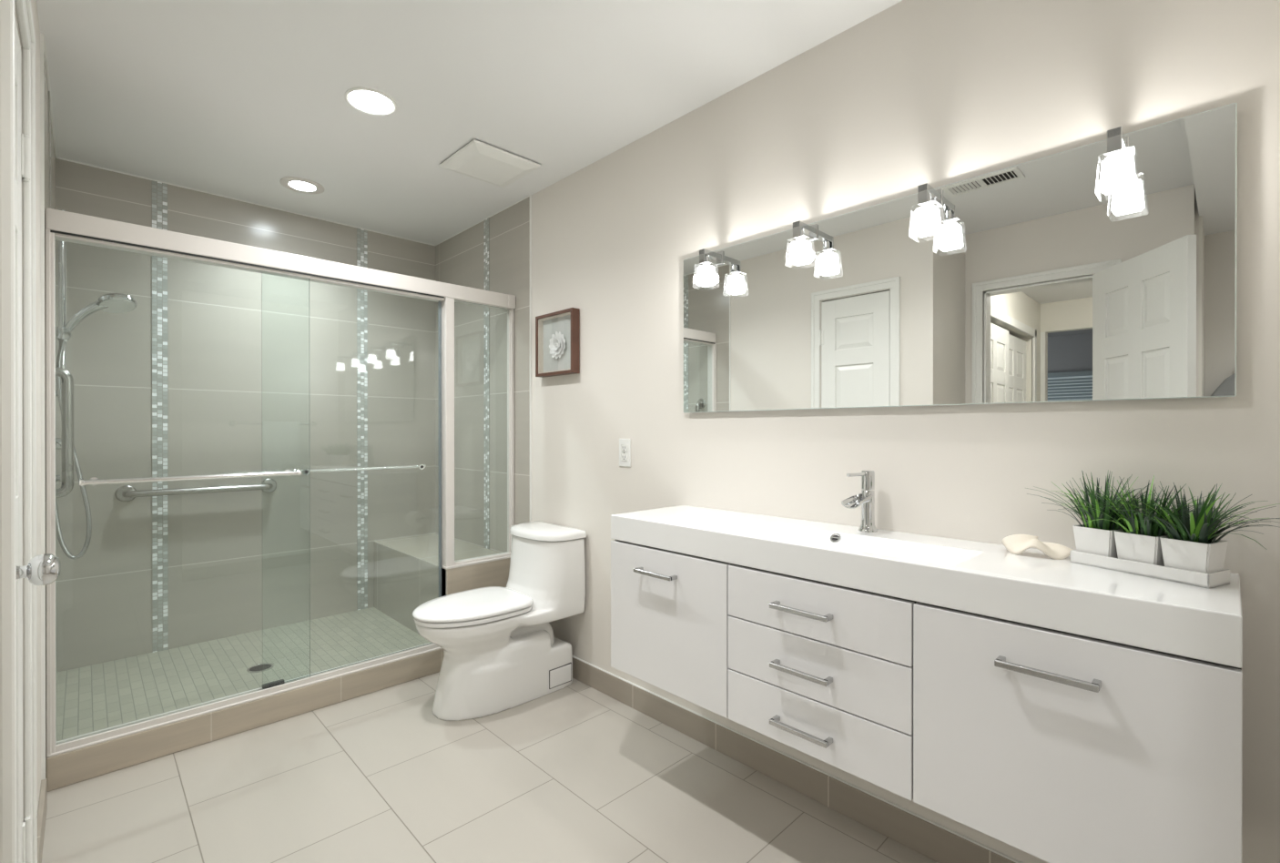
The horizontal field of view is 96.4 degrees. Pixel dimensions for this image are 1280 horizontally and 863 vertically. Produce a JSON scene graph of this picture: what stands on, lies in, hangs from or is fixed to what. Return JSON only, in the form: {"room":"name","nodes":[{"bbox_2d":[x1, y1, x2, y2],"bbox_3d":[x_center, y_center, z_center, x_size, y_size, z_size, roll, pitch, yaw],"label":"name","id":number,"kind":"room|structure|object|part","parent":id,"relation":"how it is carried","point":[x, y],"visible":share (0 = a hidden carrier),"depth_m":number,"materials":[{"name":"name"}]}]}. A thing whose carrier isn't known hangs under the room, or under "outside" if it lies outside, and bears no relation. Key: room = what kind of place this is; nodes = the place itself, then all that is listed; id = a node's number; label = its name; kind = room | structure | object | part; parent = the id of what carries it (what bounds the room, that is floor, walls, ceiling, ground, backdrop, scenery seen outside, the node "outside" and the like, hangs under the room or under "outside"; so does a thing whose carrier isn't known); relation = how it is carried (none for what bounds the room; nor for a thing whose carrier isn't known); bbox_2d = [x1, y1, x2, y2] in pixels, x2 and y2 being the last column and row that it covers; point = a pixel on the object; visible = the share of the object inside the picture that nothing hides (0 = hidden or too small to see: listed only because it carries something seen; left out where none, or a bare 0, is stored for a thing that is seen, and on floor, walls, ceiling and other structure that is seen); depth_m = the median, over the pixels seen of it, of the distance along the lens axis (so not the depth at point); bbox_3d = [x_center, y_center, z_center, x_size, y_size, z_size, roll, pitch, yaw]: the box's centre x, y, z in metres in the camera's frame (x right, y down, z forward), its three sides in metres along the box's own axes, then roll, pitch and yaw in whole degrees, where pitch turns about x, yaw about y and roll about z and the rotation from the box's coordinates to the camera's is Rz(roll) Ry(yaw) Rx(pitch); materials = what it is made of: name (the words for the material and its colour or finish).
{"room":"bathroom","nodes":[
{"label":"bathroom","id":0,"kind":"room"},
{"bbox_2d":[14,0,56,822],"bbox_3d":[-1.979,-0.028,1.493,0.576,2.440,2.551,0,0,-44],"label":"door frame","id":1,"kind":"structure","parent":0,"point":[33,2],"depth_m":1.72,"materials":[{"name":"paint"}]},
{"bbox_2d":[0,0,37,862],"bbox_3d":[-1.207,0.141,1.117,0.018,2.102,0.573,0,0,-44],"label":"trim","id":2,"kind":"structure","parent":1,"relation":"attached to","point":[24,7],"depth_m":0.92,"materials":[{"name":"white paint"}]},
{"bbox_2d":[14,14,60,862],"bbox_3d":[-1.211,0.172,1.129,0.102,2.025,0.465,0,0,-44],"label":"door","id":3,"kind":"structure","parent":1,"relation":"in","point":[43,569],"depth_m":1.20,"materials":[{"name":"white paint"}]},
{"bbox_3d":[-1.227,0.172,1.098,0.035,2.025,0.442,0,0,-44],"label":"panel","id":4,"kind":"part","parent":3,"relation":"part of","materials":[{"name":"white paint"}]},
{"bbox_3d":[-1.091,0.251,1.032,0.067,0.057,0.057,0,0,-44],"label":"knob","id":5,"kind":"part","parent":3,"relation":"part of","materials":[{"name":"silver metal"}]},
{"bbox_2d":[37,778,47,862],"bbox_3d":[-1.381,1.143,1.292,0.012,0.098,1.425,0,0,-44],"label":"baseboard","id":6,"kind":"structure","parent":1,"relation":"attached to","point":[43,797],"depth_m":1.65,"materials":[{"name":"tile"}]},
{"bbox_2d":[48,91,50,208],"bbox_3d":[-2.182,-0.074,2.113,0.009,2.348,0.062,0,0,-44],"label":"trim","id":7,"kind":"structure","parent":1,"relation":"attached to","point":[49,199],"depth_m":2.09,"materials":[{"name":"tile"}]},
{"bbox_2d":[55,428,60,458],"bbox_3d":[-2.382,0.056,2.370,0.068,0.161,0.150,0,0,-44],"label":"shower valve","id":8,"kind":"object","parent":1,"relation":"attached to","point":[57,440],"visible":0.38,"depth_m":2.34,"materials":[{"name":"silver metal"}]},
{"bbox_3d":[-2.379,0.081,2.373,0.060,0.110,0.048,0,0,-44],"label":"lever","id":9,"kind":"part","parent":8,"relation":"part of","materials":[{"name":"silver metal"}]},
{"bbox_2d":[55,366,73,497],"bbox_3d":[-2.042,0.004,2.018,0.066,0.510,0.080,0,0,-44],"label":"grab bar","id":10,"kind":"object","parent":1,"relation":"attached to","point":[66,378],"visible":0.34,"depth_m":2.02,"materials":[{"name":"grey metal"}]},
{"bbox_2d":[55,209,137,559],"bbox_3d":[-2.177,-0.187,2.289,0.253,1.366,0.131,0,0,-44],"label":"shower","id":11,"kind":"object","parent":1,"relation":"attached to","point":[115,302],"visible":0.75,"depth_m":2.24,"materials":[{"name":"silver metal"}]},
{"bbox_2d":[55,474,60,480],"bbox_3d":[-2.276,0.180,2.230,0.024,0.048,0.048,0,0,-44],"label":"outlet","id":12,"kind":"object","parent":11,"relation":"attached to","point":[57,476],"depth_m":2.23,"materials":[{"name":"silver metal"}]},
{"bbox_3d":[-2.273,-0.490,2.252,0.022,0.760,0.022,0,0,-44],"label":"rail","id":13,"kind":"part","parent":11,"relation":"part of","materials":[{"name":"silver metal"}]},
{"bbox_3d":[-2.202,-0.447,2.281,0.156,0.191,0.039,0,0,-35],"label":"handle","id":14,"kind":"part","parent":11,"relation":"part of","materials":[{"name":"silver metal"}]},
{"bbox_3d":[-2.124,-0.511,2.328,0.109,0.047,0.103,0,0,-44],"label":"spray plate","id":15,"kind":"part","parent":11,"relation":"part of","materials":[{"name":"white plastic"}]},
{"bbox_2d":[56,607,430,741],"bbox_3d":[-1.703,1.143,2.908,1.788,0.091,0.909,0,0,-44],"label":"floor","id":16,"kind":"structure","parent":0,"point":[98,696],"depth_m":2.66,"materials":[{"name":"tile"}]},
{"bbox_2d":[246,662,274,672],"bbox_3d":[-1.761,1.097,2.655,0.104,0.004,0.104,0,0,-44],"label":"shower drain","id":17,"kind":"object","parent":16,"relation":"on","point":[261,667],"visible":1,"depth_m":2.65,"materials":[{"name":"silver metal"}]},
{"bbox_2d":[249,663,271,671],"bbox_3d":[-1.761,1.097,2.655,0.084,0.002,0.072,0,0,-44],"label":"grille","id":18,"kind":"object","parent":17,"relation":"attached to","point":[261,667],"depth_m":2.65,"materials":[{"name":"grey metal"}]},
{"bbox_2d":[55,158,435,671],"bbox_3d":[-2.055,-0.032,3.268,2.000,2.440,0.100,0,0,-44],"label":"wall","id":19,"kind":"structure","parent":0,"point":[242,562],"depth_m":3.08,"materials":[{"name":"tile"}]},
{"bbox_2d":[151,180,168,652],"bbox_3d":[-2.403,-0.076,2.865,0.062,2.348,0.013,0,0,-44],"label":"mosaic tile strip","id":20,"kind":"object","parent":19,"relation":"attached to","point":[158,190],"depth_m":2.86,"materials":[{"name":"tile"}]},
{"bbox_2d":[114,478,277,501],"bbox_3d":[-2.256,0.302,2.958,0.671,0.082,0.066,0,0,-44],"label":"grab bar","id":21,"kind":"object","parent":19,"relation":"attached to","point":[126,492],"visible":1,"depth_m":2.89,"materials":[{"name":"grey metal"}]},
{"bbox_2d":[40,32,531,780],"bbox_3d":[-1.619,-0.080,2.819,1.800,2.342,1.150,0,0,-44],"label":"trim","id":22,"kind":"structure","parent":19,"relation":"attached to","point":[43,46],"depth_m":1.80,"materials":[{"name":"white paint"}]},
{"bbox_2d":[356,227,367,610],"bbox_3d":[-1.715,-0.077,3.533,0.062,2.348,0.013,0,0,-44],"label":"trim","id":23,"kind":"structure","parent":19,"relation":"attached to","point":[361,234],"depth_m":3.52,"materials":[{"name":"tile"}]},
{"bbox_2d":[373,533,510,636],"bbox_3d":[-1.171,0.937,3.355,0.400,0.502,1.009,0,0,-44],"label":"shower bench","id":24,"kind":"object","parent":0,"point":[406,569],"depth_m":3.21,"materials":[{"name":"tile"}]},
{"bbox_2d":[36,0,902,244],"bbox_3d":[-2.350,-1.294,-0.521,7.700,0.100,5.130,0,0,-44],"label":"ceiling","id":25,"kind":"structure","parent":0,"point":[231,98],"depth_m":2.05,"materials":[{"name":"paint"}]},
{"bbox_2d":[279,176,325,193],"bbox_3d":[-1.715,-1.248,2.910,0.196,0.007,0.196,0,0,-44],"label":"recessed light","id":26,"kind":"object","parent":25,"relation":"in","point":[300,185],"visible":1,"depth_m":2.90,"materials":[{"name":"white metal"}]},
{"bbox_2d":[344,87,396,115],"bbox_3d":[-1.017,-1.246,2.167,0.180,0.007,0.180,0,0,-44],"label":"recessed light","id":27,"kind":"object","parent":25,"relation":"in","point":[367,100],"visible":1,"depth_m":2.16,"materials":[{"name":"white paint"}]},
{"bbox_2d":[439,139,540,187],"bbox_3d":[-0.700,-1.235,2.672,0.340,0.031,0.334,0,0,-44],"label":"exhaust fan","id":28,"kind":"object","parent":25,"relation":"attached to","point":[479,160],"visible":1,"depth_m":2.63,"materials":[{"name":"grey plastic"}]},
{"bbox_2d":[41,671,937,862],"bbox_3d":[-2.350,1.246,-0.517,7.700,0.100,5.130,0,0,-44],"label":"floor","id":29,"kind":"structure","parent":0,"point":[574,773],"depth_m":1.86,"materials":[{"name":"tile"}]},
{"bbox_2d":[46,648,443,792],"bbox_3d":[-1.496,1.134,2.407,1.388,0.112,0.100,0,0,-44],"label":"shower curb","id":30,"kind":"structure","parent":29,"relation":"on","point":[80,765],"depth_m":2.22,"materials":[{"name":"tile"}]},
{"bbox_2d":[45,207,515,757],"bbox_3d":[-1.348,0.168,2.540,0.151,1.821,1.787,0,0,45],"label":"shower door frame","id":31,"kind":"structure","parent":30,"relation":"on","point":[60,225],"depth_m":2.33,"materials":[{"name":"white metal"}]},
{"bbox_3d":[-1.692,0.198,2.186,0.769,1.715,0.006,0,0,-44],"label":"sliding panel","id":32,"kind":"part","parent":31,"relation":"part of","materials":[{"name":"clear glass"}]},
{"bbox_3d":[-1.278,0.197,2.619,0.766,1.715,0.006,0,0,-44],"label":"sliding panel","id":33,"kind":"part","parent":31,"relation":"part of","materials":[{"name":"clear glass"}]},
{"bbox_3d":[-0.977,0.199,2.900,0.045,1.740,0.069,0,0,-44],"label":"post","id":34,"kind":"part","parent":31,"relation":"part of","materials":[{"name":"white metal"}]},
{"bbox_3d":[-0.850,0.677,3.021,0.400,0.021,0.084,0,0,-44],"label":"sill","id":35,"kind":"part","parent":31,"relation":"part of","materials":[{"name":"white metal"}]},
{"bbox_2d":[412,520,586,721],"bbox_3d":[-0.652,0.823,2.581,0.731,0.733,0.418,0,0,-44],"label":"toilet","id":36,"kind":"object","parent":29,"relation":"on","point":[502,652],"visible":1,"depth_m":2.50,"materials":[{"name":"white ceramic"}]},
{"bbox_3d":[-0.739,0.779,2.497,0.479,0.022,0.376,0,0,-44],"label":"seat","id":37,"kind":"part","parent":36,"relation":"part of","materials":[{"name":"white plastic"}]},
{"bbox_3d":[-0.739,0.753,2.497,0.489,0.030,0.382,0,0,-44],"label":"seat lid","id":38,"kind":"part","parent":36,"relation":"part of","materials":[{"name":"white plastic"}]},
{"bbox_3d":[-0.471,0.477,2.757,0.225,0.042,0.418,0,0,-44],"label":"tank lid","id":39,"kind":"part","parent":36,"relation":"part of","materials":[{"name":"white ceramic"}]},
{"bbox_2d":[435,0,1279,862],"bbox_3d":[0.083,-0.030,2.426,0.106,2.440,4.086,0,0,-44],"label":"wall","id":40,"kind":"structure","parent":0,"point":[913,94],"depth_m":1.71,"materials":[{"name":"paint"}]},
{"bbox_2d":[483,217,489,548],"bbox_3d":[-0.897,-0.282,3.360,0.009,1.937,0.062,0,0,-44],"label":"trim","id":41,"kind":"structure","parent":40,"relation":"attached to","point":[486,222],"depth_m":3.35,"materials":[{"name":"tile"}]},
{"bbox_2d":[535,307,579,377],"bbox_3d":[-0.412,-0.433,2.834,0.044,0.308,0.310,0,0,-44],"label":"shadow box","id":42,"kind":"object","parent":40,"relation":"attached to","point":[557,333],"visible":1,"depth_m":2.83,"materials":[{"name":"brown wood"}]},
{"bbox_2d":[548,331,565,358],"bbox_3d":[-0.411,-0.428,2.832,0.026,0.139,0.138,0,0,-44],"label":"flower","id":43,"kind":"object","parent":42,"relation":"on","point":[556,339],"depth_m":2.84,"materials":[{"name":"white paper"}]},
{"bbox_2d":[619,438,630,467],"bbox_3d":[-0.067,0.093,2.506,0.009,0.122,0.074,0,0,-44],"label":"wall outlet","id":44,"kind":"object","parent":40,"relation":"attached to","point":[624,444],"visible":1,"depth_m":2.50,"materials":[{"name":"white plastic"}]},
{"bbox_2d":[620,444,627,451],"bbox_3d":[-0.069,0.073,2.505,0.004,0.031,0.034,0,0,-44],"label":"socket","id":45,"kind":"object","parent":44,"relation":"attached to","point":[624,447],"depth_m":2.50,"materials":[{"name":"white plastic"}]},
{"bbox_2d":[620,453,627,460],"bbox_3d":[-0.069,0.113,2.505,0.004,0.031,0.034,0,0,-44],"label":"socket","id":46,"kind":"object","parent":44,"relation":"attached to","point":[624,456],"depth_m":2.50,"materials":[{"name":"grey plastic"}]},
{"bbox_2d":[572,655,1023,862],"bbox_3d":[0.405,1.140,2.021,0.012,0.102,2.832,0,0,-44],"label":"baseboard","id":47,"kind":"structure","parent":40,"relation":"attached to","point":[941,844],"depth_m":1.88,"materials":[{"name":"tile"}]},
{"bbox_2d":[610,539,1242,862],"bbox_3d":[0.552,0.600,1.577,0.416,0.447,1.522,0,0,-44],"label":"vanity cabinet","id":48,"kind":"object","parent":40,"relation":"attached to","point":[1051,746],"visible":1,"depth_m":1.20,"materials":[{"name":"white paint"}]},
{"bbox_3d":[0.047,0.453,1.824,0.036,0.012,0.162,0,0,-44],"label":"handle","id":49,"kind":"part","parent":48,"relation":"part of","materials":[{"name":"silver metal"}]},
{"bbox_3d":[0.080,0.603,1.829,0.020,0.441,0.503,0,0,-44],"label":"door","id":50,"kind":"part","parent":48,"relation":"part of","materials":[{"name":"white paint"}]},
{"bbox_3d":[0.406,0.760,1.454,0.036,0.012,0.162,0,0,-44],"label":"handle","id":51,"kind":"part","parent":48,"relation":"part of","materials":[{"name":"silver metal"}]},
{"bbox_3d":[0.406,0.611,1.454,0.036,0.012,0.162,0,0,-44],"label":"handle","id":52,"kind":"part","parent":48,"relation":"part of","materials":[{"name":"silver metal"}]},
{"bbox_3d":[0.406,0.456,1.454,0.036,0.012,0.162,0,0,-44],"label":"handle","id":53,"kind":"part","parent":48,"relation":"part of","materials":[{"name":"silver metal"}]},
{"bbox_3d":[0.435,0.752,1.464,0.020,0.143,0.507,0,0,-44],"label":"drawer","id":54,"kind":"part","parent":48,"relation":"part of","materials":[{"name":"white paint"}]},
{"bbox_3d":[0.435,0.603,1.464,0.020,0.149,0.507,0,0,-44],"label":"drawer","id":55,"kind":"part","parent":48,"relation":"part of","materials":[{"name":"white paint"}]},
{"bbox_3d":[0.435,0.454,1.464,0.020,0.142,0.507,0,0,-44],"label":"drawer","id":56,"kind":"part","parent":48,"relation":"part of","materials":[{"name":"white paint"}]},
{"bbox_2d":[610,505,1242,668],"bbox_3d":[0.565,0.333,1.589,0.380,0.086,1.522,0,0,-44],"label":"countertop","id":57,"kind":"structure","parent":48,"relation":"on","point":[1030,586],"depth_m":1.24,"materials":[{"name":"white stone"}]},
{"bbox_2d":[841,470,877,532],"bbox_3d":[0.635,0.203,1.645,0.158,0.178,0.054,0,0,-44],"label":"faucet","id":58,"kind":"object","parent":57,"relation":"on","point":[866,499],"visible":1,"depth_m":1.66,"materials":[{"name":"silver metal"}]},
{"bbox_3d":[0.626,0.199,1.637,0.105,0.034,0.054,0,0,-44],"label":"spout","id":59,"kind":"part","parent":58,"relation":"part of","materials":[{"name":"silver metal"}]},
{"bbox_3d":[0.629,0.142,1.640,0.144,0.056,0.038,0,0,-44],"label":"lever","id":60,"kind":"part","parent":58,"relation":"part of","materials":[{"name":"silver metal"}]},
{"bbox_2d":[1001,534,1071,559],"bbox_3d":[0.932,0.270,1.349,0.078,0.045,0.147,0,0,-44],"label":"seashell","id":61,"kind":"object","parent":57,"relation":"on","point":[1014,543],"visible":1,"depth_m":1.33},
{"bbox_2d":[1070,549,1229,588],"bbox_3d":[1.049,0.279,1.191,0.085,0.027,0.235,0,0,-25],"label":"tray","id":62,"kind":"object","parent":57,"relation":"on","point":[1215,579],"visible":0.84,"depth_m":1.14,"materials":[{"name":"white ceramic"}]},
{"bbox_2d":[1026,469,1199,558],"bbox_3d":[1.007,0.186,1.239,0.224,0.201,0.294,0,0,-44],"label":"potted grass","id":63,"kind":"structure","parent":62,"relation":"on","point":[1097,536],"depth_m":1.25,"materials":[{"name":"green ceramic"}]},
{"bbox_2d":[1063,475,1249,566],"bbox_3d":[1.029,0.190,1.188,0.289,0.194,0.260,0,0,-26],"label":"potted grass","id":64,"kind":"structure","parent":62,"relation":"on","point":[1136,541],"depth_m":1.17,"materials":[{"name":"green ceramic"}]},
{"bbox_2d":[1097,481,1279,573],"bbox_3d":[1.081,0.192,1.129,0.270,0.190,0.294,0,0,-44],"label":"potted grass","id":65,"kind":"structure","parent":62,"relation":"on","point":[1191,543],"depth_m":1.10,"materials":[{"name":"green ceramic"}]},
{"bbox_3d":[0.767,0.457,1.082,0.036,0.012,0.162,0,0,-44],"label":"handle","id":66,"kind":"part","parent":48,"relation":"part of","materials":[{"name":"silver metal"}]},
{"bbox_3d":[0.790,0.604,1.099,0.020,0.441,0.504,0,0,-44],"label":"door","id":67,"kind":"part","parent":48,"relation":"part of","materials":[{"name":"white paint"}]},
{"bbox_2d":[683,102,1237,412],"bbox_3d":[0.698,-0.372,1.709,0.020,0.600,1.499,0,0,-44],"label":"wall mirror","id":68,"kind":"object","parent":40,"relation":"attached to","point":[1024,285],"visible":1,"depth_m":1.46,"materials":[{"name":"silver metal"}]},
{"bbox_2d":[699,248,722,264],"bbox_3d":[0.255,-0.588,2.063,0.122,0.149,0.069,0,0,-44],"label":"sconce","id":69,"kind":"object","parent":68,"relation":"attached to","point":[705,255],"visible":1,"depth_m":2.05,"materials":[{"name":"silver metal"}]},
{"bbox_2d":[702,254,709,264],"bbox_3d":[0.237,-0.614,2.051,0.022,0.030,0.022,0,0,-44],"label":"socket","id":70,"kind":"object","parent":69,"relation":"attached to","point":[706,258],"depth_m":2.04,"materials":[{"name":"silver metal"}]},
{"bbox_3d":[0.294,-0.639,2.106,0.007,0.047,0.028,0,0,-44],"label":"wall plate","id":71,"kind":"part","parent":69,"relation":"part of","materials":[{"name":"silver metal"}]},
{"bbox_2d":[792,220,817,240],"bbox_3d":[0.517,-0.587,1.793,0.122,0.149,0.069,0,0,-44],"label":"sconce","id":72,"kind":"object","parent":68,"relation":"attached to","point":[799,228],"visible":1,"depth_m":1.77,"materials":[{"name":"silver metal"}]},
{"bbox_2d":[796,228,803,240],"bbox_3d":[0.499,-0.614,1.782,0.022,0.030,0.022,0,0,-44],"label":"socket","id":73,"kind":"object","parent":72,"relation":"attached to","point":[799,231],"depth_m":1.77,"materials":[{"name":"silver metal"}]},
{"bbox_3d":[0.556,-0.638,1.836,0.007,0.047,0.028,0,0,-44],"label":"wall plate","id":74,"kind":"part","parent":72,"relation":"part of","materials":[{"name":"silver metal"}]},
{"bbox_2d":[917,182,942,208],"bbox_3d":[0.776,-0.587,1.527,0.122,0.149,0.069,0,0,-44],"label":"sconce","id":75,"kind":"object","parent":68,"relation":"attached to","point":[928,196],"visible":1,"depth_m":1.51,"materials":[{"name":"silver metal"}]},
{"bbox_2d":[921,193,931,207],"bbox_3d":[0.758,-0.613,1.516,0.022,0.030,0.022,0,0,-44],"label":"socket","id":76,"kind":"object","parent":75,"relation":"attached to","point":[926,198],"depth_m":1.50,"materials":[{"name":"silver metal"}]},
{"bbox_3d":[0.814,-0.638,1.570,0.007,0.047,0.028,0,0,-44],"label":"wall plate","id":77,"kind":"part","parent":75,"relation":"part of","materials":[{"name":"silver metal"}]},
{"bbox_2d":[1096,126,1140,201],"bbox_3d":[1.046,-0.586,1.249,0.122,0.149,0.069,0,0,-44],"label":"sconce","id":78,"kind":"object","parent":68,"relation":"attached to","point":[1117,142],"visible":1,"depth_m":1.22,"materials":[{"name":"silver metal"}]},
{"bbox_2d":[1108,150,1122,157],"bbox_3d":[1.028,-0.613,1.237,0.022,0.030,0.022,0,0,-44],"label":"socket","id":79,"kind":"object","parent":78,"relation":"attached to","point":[1116,153],"depth_m":1.23,"materials":[{"name":"silver metal"}]},
{"bbox_3d":[1.048,-0.621,1.256,0.108,0.050,0.025,0,0,-44],"label":"arm","id":80,"kind":"part","parent":78,"relation":"part of","materials":[{"name":"silver metal"}]},
{"bbox_3d":[1.085,-0.637,1.292,0.007,0.047,0.028,0,0,-44],"label":"wall plate","id":81,"kind":"part","parent":78,"relation":"part of","materials":[{"name":"silver metal"}]},
{"bbox_2d":[1072,524,1121,558],"bbox_3d":[1.016,0.248,1.262,0.076,0.076,0.076,0,0,-25],"label":"pot","id":82,"kind":"object","parent":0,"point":[1094,539],"depth_m":1.24,"materials":[{"name":"white ceramic"}]},
{"bbox_2d":[1113,529,1168,566],"bbox_3d":[1.049,0.249,1.191,0.076,0.076,0.076,0,0,-25],"label":"pot","id":83,"kind":"object","parent":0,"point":[1136,545],"depth_m":1.17,"materials":[{"name":"white ceramic"}]},
{"bbox_2d":[1159,536,1228,573],"bbox_3d":[1.082,0.249,1.120,0.076,0.076,0.076,0,0,-25],"label":"pot","id":84,"kind":"object","parent":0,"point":[1205,554],"depth_m":1.10,"materials":[{"name":"white ceramic"}]}
]}

